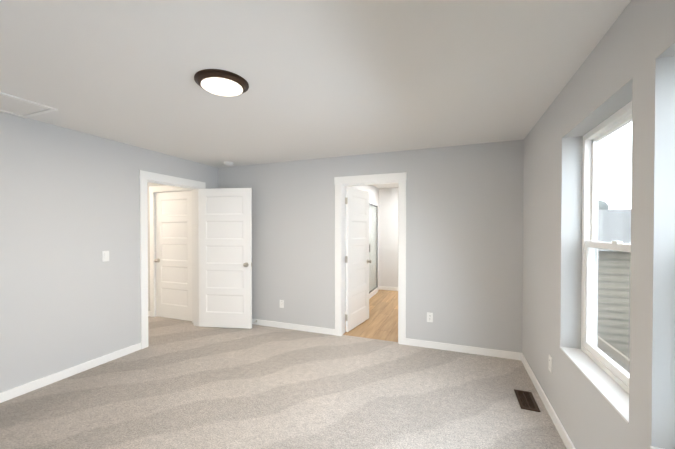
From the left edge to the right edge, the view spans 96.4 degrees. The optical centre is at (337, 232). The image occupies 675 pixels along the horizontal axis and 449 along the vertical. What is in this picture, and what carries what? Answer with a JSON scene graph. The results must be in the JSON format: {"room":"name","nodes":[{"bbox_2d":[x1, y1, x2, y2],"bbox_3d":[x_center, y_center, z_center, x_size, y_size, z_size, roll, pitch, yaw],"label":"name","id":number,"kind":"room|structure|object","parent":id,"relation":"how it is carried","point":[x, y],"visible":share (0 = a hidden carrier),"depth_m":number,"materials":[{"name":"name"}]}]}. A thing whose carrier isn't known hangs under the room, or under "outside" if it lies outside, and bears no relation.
{"room":"empty bedroom","nodes":[
{"label":"empty bedroom","id":0,"kind":"room"},
{"bbox_2d":[0,112,217,392],"bbox_3d":[-2.765,0.197,2.826,0.120,2.440,4.684,0,1,21],"label":"wall","id":1,"kind":"structure","parent":0,"point":[69,208],"depth_m":2.96,"materials":[{"name":"grey paint"}]},
{"bbox_2d":[0,342,140,402],"bbox_3d":[-2.934,1.382,2.211,0.017,0.083,3.091,0,1,21],"label":"baseboard","id":2,"kind":"structure","parent":1,"relation":"attached to","point":[72,371],"depth_m":2.93,"materials":[{"name":"white wood"}]},
{"bbox_2d":[102,251,108,261],"bbox_3d":[-2.519,0.252,3.281,0.013,0.115,0.070,0,1,21],"label":"switch plate","id":3,"kind":"object","parent":1,"relation":"attached to","point":[105,255],"visible":1,"depth_m":3.27,"materials":[{"name":"white plastic"}]},
{"bbox_2d":[139,170,205,348],"bbox_3d":[-2.721,0.319,4.386,1.200,2.163,1.155,0,1,21],"label":"door frame","id":4,"kind":"structure","parent":1,"relation":"attached to","point":[144,176],"depth_m":4.49,"materials":[{"name":"white wood"}]},
{"bbox_2d":[198,188,251,328],"bbox_3d":[-1.656,0.368,4.430,0.822,2.040,0.175,0,1,7],"label":"bedroom door","id":5,"kind":"structure","parent":1,"relation":"in","point":[225,250],"depth_m":4.42,"materials":[{"name":"white wood"}]},
{"bbox_2d":[147,182,162,310],"bbox_3d":[-3.543,0.171,5.256,3.080,2.440,0.120,0,1,21],"label":"wall","id":6,"kind":"structure","parent":0,"point":[149,184],"depth_m":5.04,"materials":[{"name":"grey paint"}]},
{"bbox_2d":[154,191,191,320],"bbox_3d":[-2.627,0.363,4.872,0.822,2.040,0.175,0,1,21],"label":"closet door","id":7,"kind":"structure","parent":6,"relation":"in","point":[173,218],"depth_m":4.86,"materials":[{"name":"white wood"}]},
{"bbox_2d":[0,316,566,448],"bbox_3d":[-2.157,1.450,2.554,7.620,0.060,4.589,0,1,21],"label":"floor carpet","id":8,"kind":"object","parent":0,"point":[179,384],"visible":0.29,"depth_m":2.57,"materials":[{"name":"beige carpet"}]},
{"bbox_2d":[514,389,540,411],"bbox_3d":[1.599,1.414,2.554,0.135,0.009,0.305,0,1,21],"label":"air vent register","id":9,"kind":"object","parent":8,"relation":"on","point":[526,400],"visible":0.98,"depth_m":2.54,"materials":[{"name":"brown metal"}]},
{"bbox_2d":[0,0,630,188],"bbox_3d":[-1.546,-1.087,4.114,7.620,0.100,7.990,0,1,21],"label":"ceiling","id":10,"kind":"structure","parent":0,"point":[330,78],"depth_m":1.86,"materials":[{"name":"white paint"}]},
{"bbox_2d":[0,92,57,117],"bbox_3d":[-2.664,-1.011,2.199,0.470,0.012,0.790,0,1,21],"label":"attic access hatch","id":11,"kind":"object","parent":10,"relation":"attached to","point":[16,106],"visible":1,"depth_m":2.44,"materials":[{"name":"white paint"}]},
{"bbox_2d":[194,69,248,95],"bbox_3d":[-0.777,-0.997,2.035,0.344,0.035,0.344,0,1,21],"label":"recessed light","id":12,"kind":"object","parent":10,"relation":"in","point":[220,82],"visible":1,"depth_m":1.98,"materials":[{"name":"brown metal"}]},
{"bbox_2d":[224,161,233,165],"bbox_3d":[-1.608,-1.019,4.455,0.140,0.042,0.140,0,1,21],"label":"smoke detector","id":13,"kind":"object","parent":10,"relation":"attached to","point":[227,163],"visible":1,"depth_m":4.41,"materials":[{"name":"white plastic"}]},
{"bbox_2d":[345,185,378,310],"bbox_3d":[0.397,0.165,5.889,0.120,2.440,3.306,0,1,21],"label":"wall","id":14,"kind":"structure","parent":0,"point":[372,190],"depth_m":6.71,"materials":[{"name":"white paint"}]},
{"bbox_2d":[343,290,397,341],"bbox_3d":[1.113,1.418,5.575,1.690,0.060,3.401,0,1,21],"label":"floor","id":15,"kind":"structure","parent":0,"point":[381,323],"depth_m":4.81,"materials":[{"name":"brown wood"}]},
{"bbox_2d":[369,203,377,298],"bbox_3d":[0.639,0.381,6.262,0.062,2.000,1.600,0,1,21],"label":"shower enclosure","id":16,"kind":"object","parent":15,"relation":"on","point":[373,292],"visible":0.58,"depth_m":6.86,"materials":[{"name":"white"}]},
{"bbox_2d":[218,139,523,352],"bbox_3d":[0.170,0.183,4.130,4.420,2.440,0.140,0,1,21],"label":"wall","id":17,"kind":"structure","parent":0,"point":[464,244],"depth_m":3.70,"materials":[{"name":"grey paint"}]},
{"bbox_2d":[280,300,283,307],"bbox_3d":[-0.822,1.045,4.441,0.070,0.115,0.010,0,1,21],"label":"electrical outlet","id":18,"kind":"object","parent":17,"relation":"attached to","point":[281,303],"visible":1,"depth_m":4.44,"materials":[{"name":"white plastic"}]},
{"bbox_2d":[252,319,334,334],"bbox_3d":[-0.977,1.358,4.501,2.022,0.083,0.014,0,1,21],"label":"baseboard","id":19,"kind":"structure","parent":17,"relation":"attached to","point":[314,329],"depth_m":4.35,"materials":[{"name":"white wood"}]},
{"bbox_2d":[345,186,371,331],"bbox_3d":[0.311,0.367,4.555,0.175,2.040,0.772,0,1,29],"label":"bathroom door","id":20,"kind":"structure","parent":17,"relation":"in","point":[357,261],"depth_m":4.49,"materials":[{"name":"white wood"}]},
{"bbox_2d":[334,172,406,344],"bbox_3d":[0.437,0.323,4.017,0.968,2.163,0.161,0,1,21],"label":"door frame","id":21,"kind":"structure","parent":17,"relation":"attached to","point":[401,178],"depth_m":3.98,"materials":[{"name":"white wood"}]},
{"bbox_2d":[427,312,432,321],"bbox_3d":[1.129,1.033,3.689,0.070,0.115,0.010,0,1,21],"label":"electrical outlet","id":22,"kind":"object","parent":17,"relation":"attached to","point":[429,317],"visible":1,"depth_m":3.69,"materials":[{"name":"white plastic"}]},
{"bbox_2d":[406,338,519,359],"bbox_3d":[1.443,1.368,3.569,1.252,0.083,0.014,0,1,21],"label":"baseboard","id":23,"kind":"structure","parent":17,"relation":"attached to","point":[412,342],"depth_m":3.54,"materials":[{"name":"white wood"}]},
{"bbox_2d":[379,188,397,286],"bbox_3d":[1.703,0.152,7.093,1.450,2.440,0.120,0,1,21],"label":"wall","id":24,"kind":"structure","parent":0,"point":[388,237],"depth_m":7.21,"materials":[{"name":"white paint"}]},
{"bbox_2d":[379,286,397,290],"bbox_3d":[1.659,1.331,7.049,1.410,0.083,0.017,0,1,21],"label":"baseboard","id":25,"kind":"structure","parent":24,"relation":"attached to","point":[388,288],"depth_m":7.21,"materials":[{"name":"white wood"}]},
{"bbox_2d":[522,0,674,448],"bbox_3d":[1.311,0.214,1.181,0.170,2.440,4.544,0,1,21],"label":"wall","id":26,"kind":"structure","parent":0,"point":[637,39],"depth_m":1.46,"materials":[{"name":"grey paint"}]},
{"bbox_2d":[520,353,574,448],"bbox_3d":[1.246,1.392,1.282,0.017,0.083,4.424,0,1,21],"label":"baseboard","id":27,"kind":"structure","parent":26,"relation":"attached to","point":[563,434],"depth_m":2.35,"materials":[{"name":"white wood"}]},
{"bbox_2d":[549,355,551,372],"bbox_3d":[1.669,1.027,2.367,0.010,0.115,0.070,0,1,21],"label":"electrical outlet","id":28,"kind":"object","parent":26,"relation":"attached to","point":[550,363],"visible":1,"depth_m":2.35,"materials":[{"name":"white plastic"}]},
{"bbox_2d":[560,347,628,423],"bbox_3d":[1.484,0.823,1.713,0.124,0.012,0.910,0,1,21],"label":"window sill","id":29,"kind":"structure","parent":26,"relation":"attached to","point":[615,395],"depth_m":1.66,"materials":[{"name":"white wood"}]},
{"bbox_2d":[581,101,631,393],"bbox_3d":[1.577,0.079,1.669,0.075,1.500,0.910,0,1,21],"label":"window","id":30,"kind":"structure","parent":26,"relation":"in","point":[592,246],"depth_m":1.94,"materials":[{"name":"white plastic"}]},
{"label":"outside","id":31,"kind":"structure","parent":0,"visible":0},
{"bbox_3d":[26.031,4.253,23.204,51.000,0.100,78.000,0,1,21],"label":"ground","id":32,"kind":"structure","parent":31,"visible":0},
{"bbox_2d":[598,191,608,209],"bbox_3d":[15.385,0.698,19.178,3.000,7.095,2.700,0,1,21],"label":"tree","id":33,"kind":"object","parent":32,"relation":"on","point":[604,206],"depth_m":18.19,"materials":[{"name":"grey plant"}]},
{"bbox_2d":[597,335,629,372],"bbox_3d":[4.458,3.523,2.305,0.060,1.800,15.500,0,1,21],"label":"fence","id":34,"kind":"object","parent":32,"relation":"on","point":[615,356],"depth_m":6.61,"materials":[{"name":"grey"}]},
{"bbox_2d":[597,209,630,357],"bbox_3d":[12.796,1.669,12.190,11.800,5.300,8.820,0,1,21],"label":"house","id":35,"kind":"structure","parent":32,"relation":"on","point":[621,229],"depth_m":9.54,"materials":[{"name":"grey"}]}
]}

